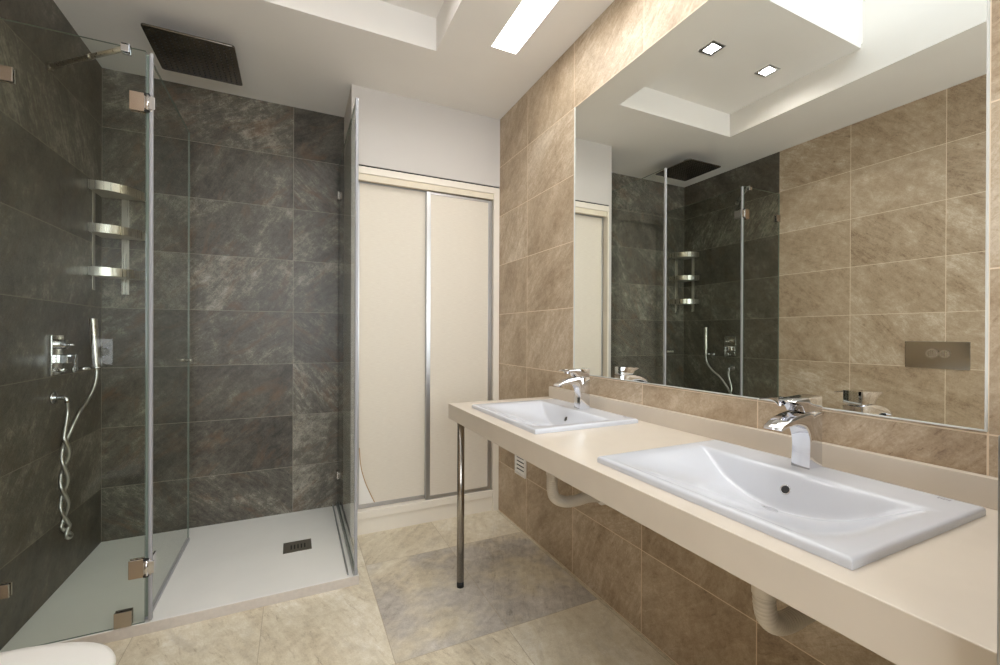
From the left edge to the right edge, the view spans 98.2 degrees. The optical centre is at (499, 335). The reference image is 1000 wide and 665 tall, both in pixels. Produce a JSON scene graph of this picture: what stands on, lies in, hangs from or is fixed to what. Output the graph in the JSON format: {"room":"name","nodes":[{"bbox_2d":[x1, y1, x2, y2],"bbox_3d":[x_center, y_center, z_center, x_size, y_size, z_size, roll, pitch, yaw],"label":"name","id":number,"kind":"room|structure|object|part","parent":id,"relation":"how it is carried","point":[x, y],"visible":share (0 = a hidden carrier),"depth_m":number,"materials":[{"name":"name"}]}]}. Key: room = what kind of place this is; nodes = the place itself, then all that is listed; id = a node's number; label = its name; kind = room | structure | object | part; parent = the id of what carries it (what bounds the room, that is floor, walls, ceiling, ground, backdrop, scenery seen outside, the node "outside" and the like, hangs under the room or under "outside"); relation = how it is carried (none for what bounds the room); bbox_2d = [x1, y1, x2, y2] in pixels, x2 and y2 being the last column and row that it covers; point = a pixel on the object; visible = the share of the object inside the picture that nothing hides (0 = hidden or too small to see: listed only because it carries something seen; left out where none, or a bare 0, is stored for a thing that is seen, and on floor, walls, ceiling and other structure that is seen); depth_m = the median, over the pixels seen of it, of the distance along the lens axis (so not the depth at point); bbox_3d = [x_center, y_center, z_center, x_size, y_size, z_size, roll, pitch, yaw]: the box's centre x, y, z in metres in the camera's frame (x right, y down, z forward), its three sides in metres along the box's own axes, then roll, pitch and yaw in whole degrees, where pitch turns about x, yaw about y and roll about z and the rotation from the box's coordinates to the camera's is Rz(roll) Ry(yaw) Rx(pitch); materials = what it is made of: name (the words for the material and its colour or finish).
{"room":"bathroom","nodes":[
{"label":"bathroom","id":0,"kind":"room"},
{"bbox_2d":[0,0,101,649],"bbox_3d":[-1.194,-0.124,0.371,0.100,2.399,3.894,0,0,-25],"label":"wall","id":1,"kind":"structure","parent":0,"point":[51,121],"depth_m":1.66,"materials":[{"name":"grey stone"}]},
{"bbox_2d":[0,642,115,664],"bbox_3d":[-1.020,0.844,0.745,0.537,0.344,0.370,0,0,-25],"label":"toilet","id":2,"kind":"object","parent":1,"relation":"attached to","point":[66,653],"visible":1,"depth_m":0.91,"materials":[{"name":"white ceramic"}]},
{"bbox_2d":[49,392,69,403],"bbox_3d":[-1.753,0.249,1.729,0.053,0.048,0.048,0,0,-25],"label":"outlet","id":3,"kind":"object","parent":1,"relation":"attached to","point":[54,397],"visible":1,"depth_m":1.72,"materials":[{"name":"silver metal"}]},
{"bbox_2d":[49,335,76,375],"bbox_3d":[-1.755,0.080,1.750,0.066,0.161,0.096,0,0,-25],"label":"shower mixer","id":4,"kind":"object","parent":1,"relation":"attached to","point":[57,343],"visible":1,"depth_m":1.73,"materials":[{"name":"metal"}]},
{"bbox_3d":[-1.780,0.079,1.738,0.010,0.161,0.096,0,0,-25],"label":"mixer plate","id":5,"kind":"part","parent":4,"relation":"part of","materials":[{"name":"metal"}]},
{"bbox_3d":[-1.765,0.036,1.746,0.026,0.038,0.038,0,0,-25],"label":"control knob","id":6,"kind":"part","parent":4,"relation":"part of","materials":[{"name":"silver metal"}]},
{"bbox_3d":[-1.761,0.096,1.748,0.036,0.036,0.036,0,0,-25],"label":"control knob","id":7,"kind":"part","parent":4,"relation":"part of","materials":[{"name":"silver metal"}]},
{"bbox_3d":[-1.736,0.113,1.760,0.022,0.067,0.012,0,0,-25],"label":"knob lever","id":8,"kind":"part","parent":4,"relation":"part of","materials":[{"name":"silver metal"}]},
{"bbox_2d":[71,366,102,372],"bbox_3d":[-1.813,0.148,1.905,0.098,0.028,0.043,0,0,-31],"label":"holder","id":9,"kind":"object","parent":1,"relation":"attached to","point":[89,367],"visible":0.93,"depth_m":1.89,"materials":[{"name":"silver metal"}]},
{"bbox_3d":[-1.825,0.148,1.890,0.061,0.028,0.029,0,0,-30],"label":"holder arm","id":10,"kind":"part","parent":9,"relation":"part of","materials":[{"name":"silver metal"}]},
{"bbox_2d":[101,68,475,541],"bbox_3d":[-1.097,-0.128,2.627,2.205,2.399,0.100,0,0,-25],"label":"wall","id":11,"kind":"structure","parent":0,"point":[263,368],"depth_m":2.37,"materials":[{"name":"stone"}]},
{"bbox_2d":[88,179,144,294],"bbox_3d":[-1.863,-0.464,2.115,0.180,0.517,0.166,0,0,-25],"label":"shelf rack","id":12,"kind":"object","parent":11,"relation":"attached to","point":[104,189],"visible":0.91,"depth_m":2.09,"materials":[{"name":"silver metal"}]},
{"bbox_2d":[53,0,613,119],"bbox_3d":[-0.238,-1.407,0.819,2.205,0.173,4.094,0,0,-25],"label":"ceiling","id":13,"kind":"structure","parent":0,"point":[288,54],"depth_m":1.98,"materials":[{"name":"white paint"}]},
{"bbox_2d":[141,23,242,85],"bbox_3d":[-1.363,-1.284,1.947,0.325,0.085,0.329,0,0,-25],"label":"shower head","id":14,"kind":"object","parent":13,"relation":"attached to","point":[175,51],"visible":1,"depth_m":1.92},
{"bbox_2d":[490,0,558,54],"bbox_3d":[0.362,-1.364,1.280,0.133,0.091,1.614,0,0,-25],"label":"strip light","id":15,"kind":"object","parent":13,"relation":"attached to","point":[528,15],"visible":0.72,"depth_m":1.88,"materials":[{"name":"white plastic"}]},
{"bbox_2d":[344,85,354,142],"bbox_3d":[-0.863,-0.127,2.468,0.019,2.399,0.387,0,0,-25],"label":"wall partition","id":16,"kind":"structure","parent":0,"point":[351,100],"depth_m":2.38,"materials":[{"name":"white paint"}]},
{"bbox_2d":[104,510,676,664],"bbox_3d":[-0.248,1.129,0.824,2.205,0.100,4.094,0,0,-25],"label":"floor","id":17,"kind":"structure","parent":0,"point":[516,604],"depth_m":1.64,"materials":[{"name":"beige tile"}]},
{"bbox_2d":[0,506,358,651],"bbox_3d":[-1.297,1.051,2.011,1.123,0.043,0.851,0,0,-25],"label":"shower tray","id":18,"kind":"object","parent":17,"relation":"on","point":[223,569],"visible":0.92,"depth_m":1.84,"materials":[{"name":"white ceramic"}]},
{"bbox_2d":[0,18,191,646],"bbox_3d":[-1.576,-0.014,1.778,0.412,2.090,0.692,0,0,-25],"label":"shower enclosure","id":19,"kind":"object","parent":18,"relation":"on","point":[139,102],"visible":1,"depth_m":1.56,"materials":[{"name":"clear glass"}]},
{"bbox_2d":[58,319,99,539],"bbox_3d":[-1.762,0.373,1.817,0.043,0.894,0.271,0,0,-22],"label":"shower","id":20,"kind":"object","parent":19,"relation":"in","point":[93,323],"visible":1,"depth_m":1.73,"materials":[{"name":"silver metal"}]},
{"bbox_3d":[-1.417,0.002,1.866,0.008,2.030,0.668,0,0,-25],"label":"door panel","id":21,"kind":"part","parent":19,"relation":"part of","materials":[{"name":"clear glass"}]},
{"bbox_3d":[-1.552,0.124,2.129,0.063,0.016,0.016,0,0,-25],"label":"door knob","id":22,"kind":"part","parent":19,"relation":"part of","materials":[{"name":"silver metal"}]},
{"bbox_2d":[332,97,358,575],"bbox_3d":[-0.807,0.007,2.236,0.044,2.052,0.855,0,0,-25],"label":"glass panel","id":23,"kind":"object","parent":18,"relation":"on","point":[348,168],"visible":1,"depth_m":2.10,"materials":[{"name":"clear glass"}]},
{"bbox_3d":[-0.803,1.022,2.247,0.020,0.022,0.845,0,0,-25],"label":"rail","id":24,"kind":"part","parent":23,"relation":"part of","materials":[{"name":"silver metal"}]},
{"bbox_2d":[357,165,499,535],"bbox_3d":[-0.471,0.082,2.653,0.847,1.985,0.385,0,0,-25],"label":"wardrobe","id":25,"kind":"object","parent":17,"relation":"on","point":[428,262],"visible":0.8,"depth_m":2.49,"materials":[{"name":"white wood"}]},
{"bbox_3d":[-0.607,0.935,2.439,0.366,0.022,0.018,0,0,-25],"label":"door rail","id":26,"kind":"part","parent":25,"relation":"part of","materials":[{"name":"silver metal"}]},
{"bbox_3d":[-0.603,0.049,2.436,0.366,1.755,0.010,0,0,-25],"label":"sliding door","id":27,"kind":"part","parent":25,"relation":"part of","materials":[{"name":"beige laminate"}]},
{"bbox_3d":[-0.600,-0.834,2.436,0.366,0.014,0.018,0,0,-25],"label":"door rail","id":28,"kind":"part","parent":25,"relation":"part of","materials":[{"name":"beige wood"}]},
{"bbox_3d":[-0.244,0.937,2.580,0.362,0.022,0.018,0,0,-25],"label":"door rail","id":29,"kind":"part","parent":25,"relation":"part of","materials":[{"name":"silver metal"}]},
{"bbox_3d":[-0.241,0.058,2.578,0.362,1.740,0.010,0,0,-25],"label":"sliding door","id":30,"kind":"part","parent":25,"relation":"part of","materials":[{"name":"beige laminate"}]},
{"bbox_3d":[-0.238,-0.817,2.577,0.362,0.014,0.018,0,0,-25],"label":"door rail","id":31,"kind":"part","parent":25,"relation":"part of","materials":[{"name":"silver metal"}]},
{"bbox_2d":[448,386,997,664],"bbox_3d":[0.360,0.665,1.275,0.520,0.829,1.663,0,0,-25],"label":"countertop","id":32,"kind":"structure","parent":17,"relation":"on","point":[932,601],"depth_m":0.68,"materials":[{"name":"beige stone"}]},
{"bbox_3d":[-0.169,0.710,1.853,0.031,0.686,0.031,0,0,-25],"label":"leg","id":33,"kind":"part","parent":32,"relation":"part of","materials":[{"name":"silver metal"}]},
{"bbox_2d":[472,399,637,433],"bbox_3d":[0.180,0.332,1.649,0.410,0.087,0.526,0,0,-25],"label":"washbasin","id":34,"kind":"object","parent":32,"relation":"in","point":[543,416],"visible":0.98,"depth_m":1.68,"materials":[{"name":"white ceramic"}]},
{"bbox_2d":[546,472,604,507],"bbox_3d":[0.299,0.539,1.705,0.264,0.297,0.064,0,0,-25],"label":"pipe","id":35,"kind":"object","parent":34,"relation":"attached to","point":[582,498],"visible":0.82,"depth_m":1.66,"materials":[{"name":"white plastic"}]},
{"bbox_2d":[554,368,589,408],"bbox_3d":[0.271,0.209,1.719,0.146,0.158,0.084,0,0,-25],"label":"faucet","id":36,"kind":"object","parent":32,"relation":"on","point":[580,379],"visible":1,"depth_m":1.70,"materials":[{"name":"silver metal"}]},
{"bbox_3d":[0.302,0.147,1.709,0.098,0.033,0.039,0,0,-25],"label":"lever handle","id":37,"kind":"part","parent":36,"relation":"part of","materials":[{"name":"silver metal"}]},
{"bbox_2d":[759,394,821,469],"bbox_3d":[0.629,0.212,0.963,0.146,0.158,0.084,0,0,-25],"label":"faucet","id":38,"kind":"object","parent":32,"relation":"on","point":[803,417],"visible":1,"depth_m":0.94,"materials":[{"name":"silver metal"}]},
{"bbox_3d":[0.622,0.147,0.981,0.040,0.018,0.044,0,0,-25],"label":"lever arm","id":39,"kind":"part","parent":38,"relation":"part of","materials":[{"name":"silver metal"}]},
{"bbox_3d":[0.660,0.150,0.953,0.098,0.033,0.039,0,0,-25],"label":"lever handle","id":40,"kind":"part","parent":38,"relation":"part of","materials":[{"name":"silver metal"}]},
{"bbox_2d":[597,440,985,569],"bbox_3d":[0.531,0.335,0.889,0.410,0.087,0.526,0,0,-25],"label":"washbasin","id":41,"kind":"object","parent":32,"relation":"in","point":[850,521],"visible":0.99,"depth_m":0.83,"materials":[{"name":"white ceramic"}]},
{"bbox_2d":[751,585,815,635],"bbox_3d":[0.651,0.522,0.946,0.276,0.257,0.064,0,0,-25],"label":"pipe","id":42,"kind":"object","parent":41,"relation":"attached to","point":[787,621],"visible":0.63,"depth_m":0.89,"materials":[{"name":"white plastic"}]},
{"bbox_2d":[997,435,999,664],"bbox_3d":[0.710,0.588,0.506,0.547,0.990,0.024,0,0,-25],"label":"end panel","id":43,"kind":"object","parent":17,"relation":"on","point":[998,551],"visible":1,"depth_m":0.40,"materials":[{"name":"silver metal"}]},
{"bbox_2d":[381,0,443,17],"bbox_3d":[-0.561,-1.485,1.482,0.935,0.022,0.737,0,0,-25],"label":"ceiling","id":44,"kind":"structure","parent":0,"point":[431,8],"depth_m":1.94,"materials":[{"name":"white paint"}]},
{"bbox_2d":[355,85,499,186],"bbox_3d":[-0.389,-1.117,2.488,0.849,0.414,0.025,0,0,-25],"label":"wall","id":45,"kind":"structure","parent":0,"point":[398,133],"depth_m":2.46,"materials":[{"name":"white paint"}]},
{"bbox_2d":[476,0,999,664],"bbox_3d":[0.709,-0.118,1.272,0.100,2.399,3.894,0,0,-25],"label":"wall","id":46,"kind":"structure","parent":0,"point":[693,610],"depth_m":1.69,"materials":[{"name":"beige stone"}]},
{"bbox_2d":[515,455,525,478],"bbox_3d":[0.112,0.721,2.396,0.010,0.112,0.120,0,0,-25],"label":"air vent","id":47,"kind":"object","parent":46,"relation":"in","point":[520,464],"visible":0.83,"depth_m":2.39,"materials":[{"name":"white plastic"}]},
{"bbox_2d":[549,386,997,510],"bbox_3d":[0.595,0.279,1.368,0.019,0.054,1.633,0,0,-25],"label":"backsplash","id":48,"kind":"structure","parent":46,"relation":"attached to","point":[960,485],"depth_m":0.97,"materials":[{"name":"beige stone"}]},
{"bbox_2d":[573,0,989,431],"bbox_3d":[0.608,-0.424,1.363,0.004,1.193,1.287,0,0,-25],"label":"wall mirror","id":49,"kind":"object","parent":46,"relation":"attached to","point":[773,198],"visible":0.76,"depth_m":1.08,"materials":[{"name":"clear mirror"}]}
]}

